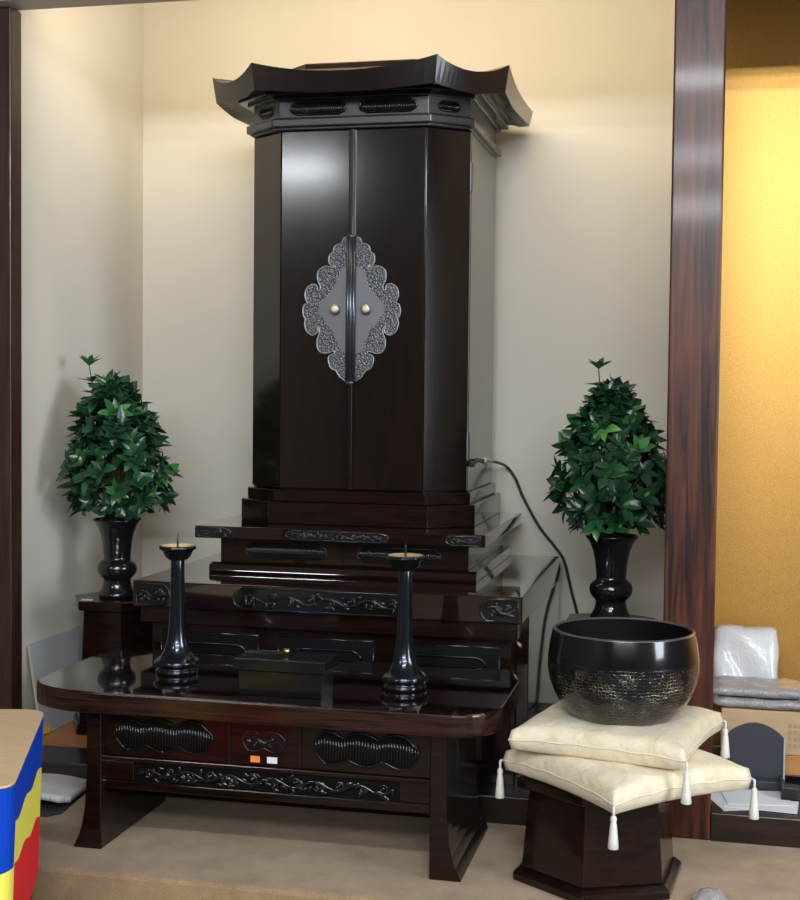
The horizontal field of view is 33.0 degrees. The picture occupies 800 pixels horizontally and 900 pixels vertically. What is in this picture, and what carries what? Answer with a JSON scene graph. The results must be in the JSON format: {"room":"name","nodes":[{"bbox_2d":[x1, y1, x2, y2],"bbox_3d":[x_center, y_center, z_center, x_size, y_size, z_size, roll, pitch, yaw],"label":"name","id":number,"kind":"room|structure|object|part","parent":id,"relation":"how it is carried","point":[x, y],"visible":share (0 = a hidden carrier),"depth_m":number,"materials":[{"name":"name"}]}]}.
{"room":"house of worship","nodes":[
{"label":"house of worship","id":0,"kind":"room"},
{"bbox_2d":[42,721,86,747],"bbox_3d":[-1.016,1.074,5.336,0.510,0.085,1.140,1,2,13],"label":"floor","id":1,"kind":"structure","parent":0,"point":[66,736],"depth_m":4.91,"materials":[{"name":"brown wood"}]},
{"bbox_2d":[27,625,79,735],"bbox_3d":[-1.279,0.866,5.148,0.062,0.339,0.467,1,2,13],"label":"board","id":2,"kind":"object","parent":1,"relation":"on","point":[54,653],"visible":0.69,"depth_m":5.06,"materials":[{"name":"grey plastic"}]},
{"bbox_2d":[73,592,152,734],"bbox_3d":[-1.064,0.796,5.079,0.361,0.492,0.314,1,2,13],"label":"plant stand","id":3,"kind":"object","parent":1,"relation":"on","point":[106,625],"visible":0.4,"depth_m":4.95,"materials":[{"name":"paint"}]},
{"bbox_3d":[-1.061,0.568,5.070,0.342,0.035,0.298,1,2,13],"label":"plate","id":4,"kind":"part","parent":3,"relation":"part of","materials":[{"name":"paint"}]},
{"bbox_2d":[92,517,142,598],"bbox_3d":[-1.060,0.403,5.063,0.184,0.294,0.184,1,2,13],"label":"flower vase","id":5,"kind":"object","parent":3,"relation":"on","point":[117,568],"visible":0.92,"depth_m":5.01,"materials":[{"name":"black metal"}]},
{"bbox_2d":[55,355,182,520],"bbox_3d":[-1.060,-0.003,5.039,0.464,0.709,0.492,1,2,13],"label":"leafy branches","id":6,"kind":"object","parent":5,"relation":"in","point":[123,484],"visible":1,"depth_m":4.95,"materials":[{"name":"green plant"}]},
{"bbox_2d":[18,3,143,709],"bbox_3d":[-1.311,-0.410,5.283,0.100,3.550,1.260,1,2,13],"label":"wall","id":7,"kind":"structure","parent":0,"point":[82,67],"depth_m":5.21,"materials":[{"name":"beige paint"}]},
{"bbox_2d":[0,7,21,708],"bbox_3d":[-1.405,-0.174,4.629,0.198,2.630,0.075,1,2,13],"label":"wooden post","id":8,"kind":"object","parent":7,"relation":"attached to","point":[10,18],"depth_m":4.58,"materials":[{"name":"brown wood"}]},
{"bbox_2d":[0,0,190,10],"bbox_3d":[0.554,-1.781,4.074,7.200,0.670,0.120,1,2,13],"label":"trim","id":9,"kind":"structure","parent":7,"relation":"attached to","point":[17,5],"depth_m":4.47,"materials":[{"name":"brown wood"}]},
{"bbox_2d":[41,745,528,825],"bbox_3d":[-0.247,1.242,4.481,2.180,0.337,0.195,1,2,13],"label":"trim","id":10,"kind":"structure","parent":7,"relation":"attached to","point":[71,761],"depth_m":4.36,"materials":[{"name":"brown wood"}]},
{"bbox_2d":[142,0,674,701],"bbox_3d":[0.015,-0.413,5.678,2.510,3.550,0.100,1,2,13],"label":"wall","id":11,"kind":"structure","parent":0,"point":[583,196],"depth_m":5.52,"materials":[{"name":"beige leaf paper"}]},
{"bbox_2d":[32,790,799,899],"bbox_3d":[0.447,1.319,3.877,7.200,0.250,0.750,1,2,13],"label":"floor","id":12,"kind":"structure","parent":0,"point":[184,848],"depth_m":3.90,"materials":[{"name":"beige wood"}]},
{"bbox_2d":[40,791,85,816],"bbox_3d":[-1.212,1.150,4.427,0.295,0.004,0.300,1,2,6],"label":"folder","id":13,"kind":"object","parent":12,"relation":"on","point":[47,808],"visible":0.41,"depth_m":4.35,"materials":[{"name":"grey"}]},
{"bbox_2d":[41,773,85,802],"bbox_3d":[-1.202,1.121,4.500,0.300,0.042,0.290,1,2,7],"label":"cushion","id":14,"kind":"object","parent":13,"relation":"on","point":[59,788],"visible":0.47,"depth_m":4.45,"materials":[{"name":"fabric"}]},
{"bbox_2d":[37,648,520,881],"bbox_3d":[-0.364,0.936,4.140,1.422,0.475,0.655,1,2,13],"label":"table","id":15,"kind":"object","parent":12,"relation":"on","point":[151,735],"visible":1,"depth_m":3.89,"materials":[{"name":"paint"}]},
{"bbox_3d":[-0.867,0.960,4.211,0.090,0.411,0.487,1,2,13],"label":"leg","id":16,"kind":"part","parent":15,"relation":"part of","materials":[{"name":"paint"}]},
{"bbox_3d":[-0.686,0.836,3.951,0.386,0.132,0.018,1,2,13],"label":"drawer","id":17,"kind":"part","parent":15,"relation":"part of","materials":[{"name":"paint"}]},
{"bbox_2d":[154,534,200,675],"bbox_3d":[-0.691,0.473,4.196,0.146,0.438,0.146,1,2,13],"label":"candlestick","id":18,"kind":"object","parent":15,"relation":"on","point":[177,658],"visible":1,"depth_m":4.17,"materials":[{"name":"black metal"}]},
{"bbox_3d":[-0.692,0.494,4.197,0.136,0.315,0.136,1,2,13],"label":"stem","id":19,"kind":"part","parent":18,"relation":"part of","materials":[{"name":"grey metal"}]},
{"bbox_3d":[-0.690,0.319,4.189,0.115,0.047,0.115,2,3,34],"label":"drip dish","id":20,"kind":"part","parent":18,"relation":"part of","materials":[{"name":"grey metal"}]},
{"bbox_3d":[-0.388,0.842,3.884,0.204,0.132,0.018,1,2,13],"label":"drawer","id":21,"kind":"part","parent":15,"relation":"part of","materials":[{"name":"paint"}]},
{"bbox_3d":[-0.388,0.993,3.897,1.010,0.026,0.048,1,2,13],"label":"rail","id":22,"kind":"part","parent":15,"relation":"part of","materials":[{"name":"paint"}]},
{"bbox_3d":[-0.388,0.915,3.893,1.010,0.013,0.048,1,2,13],"label":"rail","id":23,"kind":"part","parent":15,"relation":"part of","materials":[{"name":"paint"}]},
{"bbox_2d":[234,648,337,698],"bbox_3d":[-0.331,0.642,3.936,0.274,0.130,0.140,1,2,13],"label":"box","id":24,"kind":"object","parent":15,"relation":"on","point":[285,673],"visible":1,"depth_m":3.88,"materials":[{"name":"black paint"}]},
{"bbox_3d":[-0.331,0.617,3.934,0.274,0.036,0.140,1,2,13],"label":"lid","id":25,"kind":"part","parent":24,"relation":"part of","materials":[{"name":"black paint"}]},
{"bbox_3d":[-0.331,0.588,3.933,0.022,0.022,0.022,1,2,13],"label":"knob","id":26,"kind":"part","parent":24,"relation":"part of","materials":[{"name":"gold metal"}]},
{"bbox_3d":[-0.091,0.848,3.816,0.386,0.132,0.018,1,2,13],"label":"drawer","id":27,"kind":"part","parent":15,"relation":"part of","materials":[{"name":"paint"}]},
{"bbox_2d":[380,542,428,692],"bbox_3d":[0.015,0.489,4.004,0.146,0.438,0.146,1,2,13],"label":"candlestick","id":28,"kind":"object","parent":15,"relation":"on","point":[404,674],"visible":1,"depth_m":3.98,"materials":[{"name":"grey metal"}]},
{"bbox_3d":[0.014,0.509,4.005,0.136,0.315,0.136,1,2,13],"label":"stem","id":29,"kind":"part","parent":28,"relation":"part of","materials":[{"name":"grey metal"}]},
{"bbox_3d":[0.016,0.335,3.998,0.115,0.047,0.115,2,3,34],"label":"drip dish","id":30,"kind":"part","parent":28,"relation":"part of","materials":[{"name":"grey metal"}]},
{"bbox_3d":[0.180,0.981,3.972,0.090,0.411,0.487,1,2,13],"label":"leg","id":31,"kind":"part","parent":15,"relation":"part of","materials":[{"name":"paint"}]},
{"bbox_2d":[513,774,680,899],"bbox_3d":[0.561,1.054,3.804,0.456,0.288,0.496,1,2,13],"label":"stand","id":32,"kind":"object","parent":12,"relation":"on","point":[566,854],"visible":0.68,"depth_m":3.63,"materials":[{"name":"paint"}]},
{"bbox_3d":[0.562,0.923,3.799,0.447,0.026,0.486,1,2,13],"label":"plate","id":33,"kind":"part","parent":32,"relation":"part of","materials":[{"name":"paint"}]},
{"bbox_2d":[495,749,758,850],"bbox_3d":[0.616,0.901,3.704,0.516,0.165,0.516,-1,3,-31],"label":"floor cushion","id":34,"kind":"object","parent":32,"relation":"on","point":[616,787],"visible":0.62,"depth_m":3.54,"materials":[{"name":"beige fabric"}]},
{"bbox_2d":[508,700,729,804],"bbox_3d":[0.614,0.813,3.782,0.520,0.158,0.520,2,3,25],"label":"floor cushion","id":35,"kind":"object","parent":34,"relation":"on","point":[670,744],"visible":0.7,"depth_m":3.61,"materials":[{"name":"beige fabric"}]},
{"bbox_2d":[548,617,699,725],"bbox_3d":[0.622,0.626,3.768,0.418,0.258,0.418,1,2,13],"label":"bowl","id":36,"kind":"object","parent":35,"relation":"on","point":[624,671],"visible":0.98,"depth_m":3.61,"materials":[{"name":"black metal"}]},
{"bbox_2d":[692,887,728,899],"bbox_3d":[0.830,1.188,3.609,0.100,0.038,0.090,1,2,13],"label":"plastic wrapper","id":37,"kind":"object","parent":12,"relation":"on","point":[708,893],"visible":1,"depth_m":3.60,"materials":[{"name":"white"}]},
{"bbox_2d":[663,0,726,839],"bbox_3d":[0.896,-0.129,4.125,0.152,2.630,0.115,1,2,13],"label":"wooden pillar","id":38,"kind":"structure","parent":0,"point":[700,26],"depth_m":4.06,"materials":[{"name":"brown wood"}]},
{"bbox_2d":[712,746,720,755],"bbox_3d":[2.545,1.158,4.258,3.285,0.083,0.620,1,2,13],"label":"floor","id":39,"kind":"structure","parent":0,"point":[715,750],"depth_m":4.84,"materials":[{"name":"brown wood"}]},
{"bbox_2d":[726,722,785,790],"bbox_3d":[1.151,0.992,4.368,0.186,0.207,0.067,1,2,13],"label":"arched panel","id":40,"kind":"object","parent":39,"relation":"on","point":[758,747],"visible":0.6,"depth_m":4.38,"materials":[{"name":"grey plastic"}]},
{"bbox_2d":[779,774,799,802],"bbox_3d":[1.335,1.077,4.275,0.255,0.043,0.160,1,2,13],"label":"tray","id":41,"kind":"object","parent":39,"relation":"on","point":[791,792],"visible":0.88,"depth_m":4.24,"materials":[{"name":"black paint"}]},
{"bbox_2d":[785,755,799,774],"bbox_3d":[1.349,1.046,4.625,0.465,0.081,0.330,1,2,13],"label":"carton","id":42,"kind":"object","parent":39,"relation":"on","point":[792,763],"visible":0.07,"depth_m":4.47,"materials":[{"name":"orange cardboard"}]},
{"bbox_2d":[720,706,799,755],"bbox_3d":[1.353,0.932,4.616,0.498,0.145,0.336,1,2,13],"label":"carton","id":43,"kind":"object","parent":42,"relation":"on","point":[786,723],"visible":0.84,"depth_m":4.47,"materials":[{"name":"beige cardboard"}]},
{"bbox_2d":[713,692,799,710],"bbox_3d":[1.218,0.840,4.572,0.323,0.039,0.223,1,2,13],"label":"pack","id":44,"kind":"object","parent":43,"relation":"on","point":[720,700],"visible":0.5,"depth_m":4.48,"materials":[{"name":"grey plastic"}]},
{"bbox_2d":[713,675,799,698],"bbox_3d":[1.214,0.801,4.564,0.318,0.039,0.218,1,2,13],"label":"pack","id":45,"kind":"object","parent":44,"relation":"on","point":[780,688],"visible":1,"depth_m":4.49,"materials":[{"name":"grey plastic"}]},
{"bbox_2d":[713,624,779,678],"bbox_3d":[1.224,0.737,4.776,0.239,0.228,0.090,1,2,13],"label":"plastic bag","id":46,"kind":"object","parent":45,"relation":"on","point":[743,651],"visible":0.77,"depth_m":4.76,"materials":[{"name":"grey plastic"}]},
{"bbox_2d":[788,724,799,747],"bbox_3d":[1.306,0.944,4.456,0.046,0.080,0.002,1,2,13],"label":"print","id":47,"kind":"object","parent":43,"relation":"attached to","point":[793,729],"depth_m":4.46,"materials":[{"name":"beige"}]},
{"bbox_2d":[710,800,799,847],"bbox_3d":[2.509,1.298,3.853,3.170,0.337,0.195,1,2,13],"label":"trim","id":48,"kind":"structure","parent":0,"point":[779,829],"depth_m":4.08,"materials":[{"name":"brown wood"}]},
{"bbox_2d":[711,789,749,810],"bbox_3d":[1.059,1.096,4.246,0.170,0.001,0.230,0,2,-7],"label":"paper sheet","id":49,"kind":"object","parent":48,"relation":"on","point":[717,798],"visible":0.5,"depth_m":4.22,"materials":[{"name":"white paper"}]},
{"bbox_2d":[723,800,798,813],"bbox_3d":[1.126,1.097,4.205,0.220,0.001,0.170,1,3,19],"label":"paper sheet","id":50,"kind":"object","parent":49,"relation":"on","point":[783,809],"visible":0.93,"depth_m":4.15,"materials":[{"name":"white paper"}]},
{"bbox_2d":[722,790,793,805],"bbox_3d":[1.121,1.094,4.247,0.200,0.001,0.150,1,2,4],"label":"paper sheet","id":51,"kind":"object","parent":50,"relation":"on","point":[735,796],"visible":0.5,"depth_m":4.24,"materials":[{"name":"white paper"}]},
{"bbox_2d":[712,0,799,745],"bbox_3d":[2.682,-0.505,4.530,3.205,3.215,0.100,1,2,13],"label":"wall","id":52,"kind":"structure","parent":0,"point":[757,572],"depth_m":4.80,"materials":[{"name":"gold paper"}]},
{"bbox_3d":[0.117,1.097,5.078,1.815,0.085,1.140,1,2,13],"label":"floor","id":53,"kind":"structure","parent":0,"visible":0},
{"bbox_2d":[133,553,559,785],"bbox_3d":[-0.139,0.745,4.997,1.332,0.621,1.144,1,2,13],"label":"platform","id":54,"kind":"object","parent":53,"relation":"on","point":[506,619],"visible":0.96,"depth_m":4.49,"materials":[{"name":"paint"}]},
{"bbox_3d":[-0.837,0.489,4.568,0.127,0.077,0.018,1,2,13],"label":"carved panel","id":55,"kind":"part","parent":54,"relation":"part of","materials":[{"name":"black wood"}]},
{"bbox_3d":[-0.648,0.707,4.603,0.350,0.168,0.007,1,2,13],"label":"recessed panel","id":56,"kind":"part","parent":54,"relation":"part of","materials":[{"name":"black wood"}]},
{"bbox_3d":[-0.650,0.706,4.596,0.354,0.171,0.012,1,2,13],"label":"panel moulding","id":57,"kind":"part","parent":54,"relation":"part of","materials":[{"name":"black wood"}]},
{"bbox_3d":[-0.261,0.500,4.437,0.616,0.077,0.018,1,2,13],"label":"carved panel","id":58,"kind":"part","parent":54,"relation":"part of","materials":[{"name":"black wood"}]},
{"bbox_3d":[-0.249,0.715,4.512,0.330,0.168,0.007,1,2,13],"label":"recessed panel","id":59,"kind":"part","parent":54,"relation":"part of","materials":[{"name":"black wood"}]},
{"bbox_3d":[-0.250,0.714,4.505,0.334,0.171,0.012,1,2,13],"label":"panel moulding","id":60,"kind":"part","parent":54,"relation":"part of","materials":[{"name":"black wood"}]},
{"bbox_3d":[-0.133,0.551,5.003,1.296,0.058,1.095,1,2,13],"label":"moulding","id":61,"kind":"part","parent":54,"relation":"part of","materials":[{"name":"paint"}]},
{"bbox_2d":[133,553,559,624],"bbox_3d":[-0.134,0.478,4.993,1.332,0.088,1.130,1,2,13],"label":"shelf","id":62,"kind":"object","parent":54,"relation":"on","point":[516,589],"depth_m":4.49,"materials":[{"name":"paint"}]},
{"bbox_2d":[195,512,520,582],"bbox_3d":[-0.121,0.344,5.096,1.040,0.170,0.913,1,2,13],"label":"pedestal","id":63,"kind":"object","parent":54,"relation":"on","point":[456,554],"visible":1,"depth_m":4.73,"materials":[{"name":"paint"}]},
{"bbox_3d":[-0.653,0.291,4.755,0.124,0.037,0.017,1,2,13],"label":"carved panel","id":64,"kind":"part","parent":63,"relation":"part of","materials":[{"name":"black wood"}]},
{"bbox_3d":[-0.404,0.360,4.780,0.305,0.057,0.009,1,2,13],"label":"fluted panel","id":65,"kind":"part","parent":63,"relation":"part of","materials":[{"name":"black paint"}]},
{"bbox_3d":[-0.221,0.299,4.657,0.376,0.037,0.017,1,2,13],"label":"carved panel","id":66,"kind":"part","parent":63,"relation":"part of","materials":[{"name":"black wood"}]},
{"bbox_2d":[195,512,520,547],"bbox_3d":[-0.119,0.281,5.099,1.040,0.043,0.900,1,2,13],"label":"shelf","id":67,"kind":"object","parent":63,"relation":"on","point":[233,529],"depth_m":4.71,"materials":[{"name":"paint"}]},
{"bbox_3d":[-0.117,0.410,5.121,0.966,0.036,0.848,1,2,13],"label":"foot moulding","id":68,"kind":"part","parent":63,"relation":"part of","materials":[{"name":"paint"}]},
{"bbox_2d":[212,54,532,528],"bbox_3d":[-0.110,-0.575,5.083,1.096,1.669,0.851,1,2,13],"label":"tall cabinet","id":69,"kind":"object","parent":63,"relation":"on","point":[375,181],"visible":1,"depth_m":4.81,"materials":[{"name":"paint"}]},
{"bbox_2d":[259,107,272,119],"bbox_3d":[-0.486,-1.223,4.903,0.009,0.039,0.093,-1,3,-38],"label":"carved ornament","id":70,"kind":"object","parent":69,"relation":"attached to","point":[265,113],"depth_m":4.90,"materials":[{"name":"black paint"}]},
{"bbox_3d":[-0.374,-0.503,4.892,0.416,1.279,0.086,2,3,28],"label":"door","id":71,"kind":"part","parent":69,"relation":"part of","materials":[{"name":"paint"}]},
{"bbox_2d":[289,100,346,115],"bbox_3d":[-0.292,-1.217,4.804,0.216,0.051,0.009,1,2,13],"label":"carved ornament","id":72,"kind":"object","parent":69,"relation":"attached to","point":[296,107],"depth_m":4.80,"materials":[{"name":"black paint"}]},
{"bbox_3d":[-0.267,-0.501,4.833,0.168,0.518,0.004,1,2,13],"label":"lock plate","id":73,"kind":"part","parent":69,"relation":"part of","materials":[{"name":"silver metal"}]},
{"bbox_3d":[-0.239,-0.500,4.824,0.109,0.310,0.002,1,2,13],"label":"plate","id":74,"kind":"part","parent":69,"relation":"part of","materials":[{"name":"grey metal"}]},
{"bbox_3d":[-0.232,-0.501,4.809,0.037,0.037,0.024,1,2,13],"label":"knob","id":75,"kind":"part","parent":69,"relation":"part of","materials":[{"name":"silver metal"}]},
{"bbox_3d":[-0.121,-0.499,4.784,0.037,0.037,0.024,1,2,13],"label":"knob","id":76,"kind":"part","parent":69,"relation":"part of","materials":[{"name":"silver metal"}]},
{"bbox_3d":[-0.109,-0.497,4.795,0.109,0.310,0.002,1,2,13],"label":"plate","id":77,"kind":"part","parent":69,"relation":"part of","materials":[{"name":"grey metal"}]},
{"bbox_3d":[-0.093,-1.273,5.094,0.904,0.033,0.769,1,2,13],"label":"crown moulding","id":78,"kind":"part","parent":69,"relation":"part of","materials":[{"name":"black paint"}]},
{"bbox_3d":[-0.092,-1.174,5.111,0.848,0.045,0.743,1,2,13],"label":"cornice moulding","id":79,"kind":"part","parent":69,"relation":"part of","materials":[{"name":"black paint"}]},
{"bbox_3d":[-0.080,-0.498,4.791,0.168,0.518,0.004,1,2,13],"label":"lock plate","id":80,"kind":"part","parent":69,"relation":"part of","materials":[{"name":"silver metal"}]},
{"bbox_2d":[358,97,417,112],"bbox_3d":[-0.043,-1.212,4.747,0.216,0.051,0.009,1,2,13],"label":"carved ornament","id":81,"kind":"object","parent":69,"relation":"attached to","point":[365,104],"depth_m":4.74,"materials":[{"name":"black paint"}]},
{"bbox_3d":[0.042,-0.494,4.797,0.416,1.279,0.086,1,2,-2],"label":"door","id":82,"kind":"part","parent":69,"relation":"part of","materials":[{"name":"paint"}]},
{"bbox_2d":[438,100,461,112],"bbox_3d":[0.175,-1.209,4.753,0.093,0.039,0.009,-1,3,-26],"label":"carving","id":83,"kind":"object","parent":69,"relation":"attached to","point":[444,106],"depth_m":4.75,"materials":[{"name":"black paint"}]},
{"bbox_3d":[0.306,-0.504,5.120,0.014,1.288,0.555,1,2,13],"label":"panel","id":84,"kind":"part","parent":69,"relation":"part of","materials":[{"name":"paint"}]},
{"bbox_2d":[469,457,578,613],"bbox_3d":[0.517,0.544,5.182,0.405,1.036,0.685,1,2,13],"label":"power cable","id":85,"kind":"object","parent":69,"relation":"hanging from","point":[490,460],"visible":0.84,"depth_m":5.49,"materials":[{"name":"black rubber"}]},
{"bbox_3d":[-0.004,0.368,4.689,0.305,0.057,0.009,1,2,13],"label":"fluted panel","id":86,"kind":"part","parent":63,"relation":"part of","materials":[{"name":"black paint"}]},
{"bbox_3d":[0.212,0.308,4.558,0.124,0.037,0.017,1,2,13],"label":"carved panel","id":87,"kind":"part","parent":63,"relation":"part of","materials":[{"name":"black wood"}]},
{"bbox_3d":[0.149,0.722,4.414,0.354,0.171,0.012,1,2,13],"label":"panel moulding","id":88,"kind":"part","parent":54,"relation":"part of","materials":[{"name":"black wood"}]},
{"bbox_3d":[0.151,0.723,4.421,0.350,0.168,0.007,1,2,13],"label":"recessed panel","id":89,"kind":"part","parent":54,"relation":"part of","materials":[{"name":"black wood"}]},
{"bbox_3d":[-0.137,1.021,5.030,1.290,0.065,1.080,1,2,13],"label":"foot moulding","id":90,"kind":"part","parent":54,"relation":"part of","materials":[{"name":"paint"}]},
{"bbox_3d":[0.314,0.512,4.306,0.127,0.077,0.018,1,2,13],"label":"carved panel","id":91,"kind":"part","parent":54,"relation":"part of","materials":[{"name":"black wood"}]},
{"bbox_3d":[0.508,0.797,4.946,0.042,0.531,0.920,1,2,13],"label":"panel","id":92,"kind":"part","parent":54,"relation":"part of","materials":[{"name":"paint"}]},
{"bbox_2d":[567,613,654,619],"bbox_3d":[0.724,0.832,4.672,0.361,0.492,0.314,0,3,-17],"label":"plant stand","id":93,"kind":"object","parent":53,"relation":"on","point":[583,615],"visible":0.04,"depth_m":4.72,"materials":[{"name":"paint"}]},
{"bbox_2d":[585,533,638,616],"bbox_3d":[0.728,0.439,4.655,0.184,0.294,0.184,1,2,13],"label":"flower vase","id":94,"kind":"object","parent":93,"relation":"on","point":[610,590],"visible":0.86,"depth_m":4.61,"materials":[{"name":"black metal"}]},
{"bbox_2d":[543,357,666,540],"bbox_3d":[0.725,0.034,4.630,0.484,0.706,0.484,1,2,13],"label":"leafy branches","id":95,"kind":"object","parent":94,"relation":"in","point":[609,504],"visible":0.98,"depth_m":4.54,"materials":[{"name":"green plant"}]},
{"bbox_3d":[-0.914,1.728,-2.058,7.200,0.100,11.450,1,2,13],"label":"floor","id":96,"kind":"structure","parent":0,"visible":0},
{"bbox_2d":[0,709,43,899],"bbox_3d":[-1.148,1.078,3.254,0.615,0.750,0.709,1,2,0],"label":"table","id":97,"kind":"object","parent":96,"relation":"on","point":[21,730],"visible":1,"depth_m":3.17,"materials":[{"name":"multicoloured wood"}]}
]}

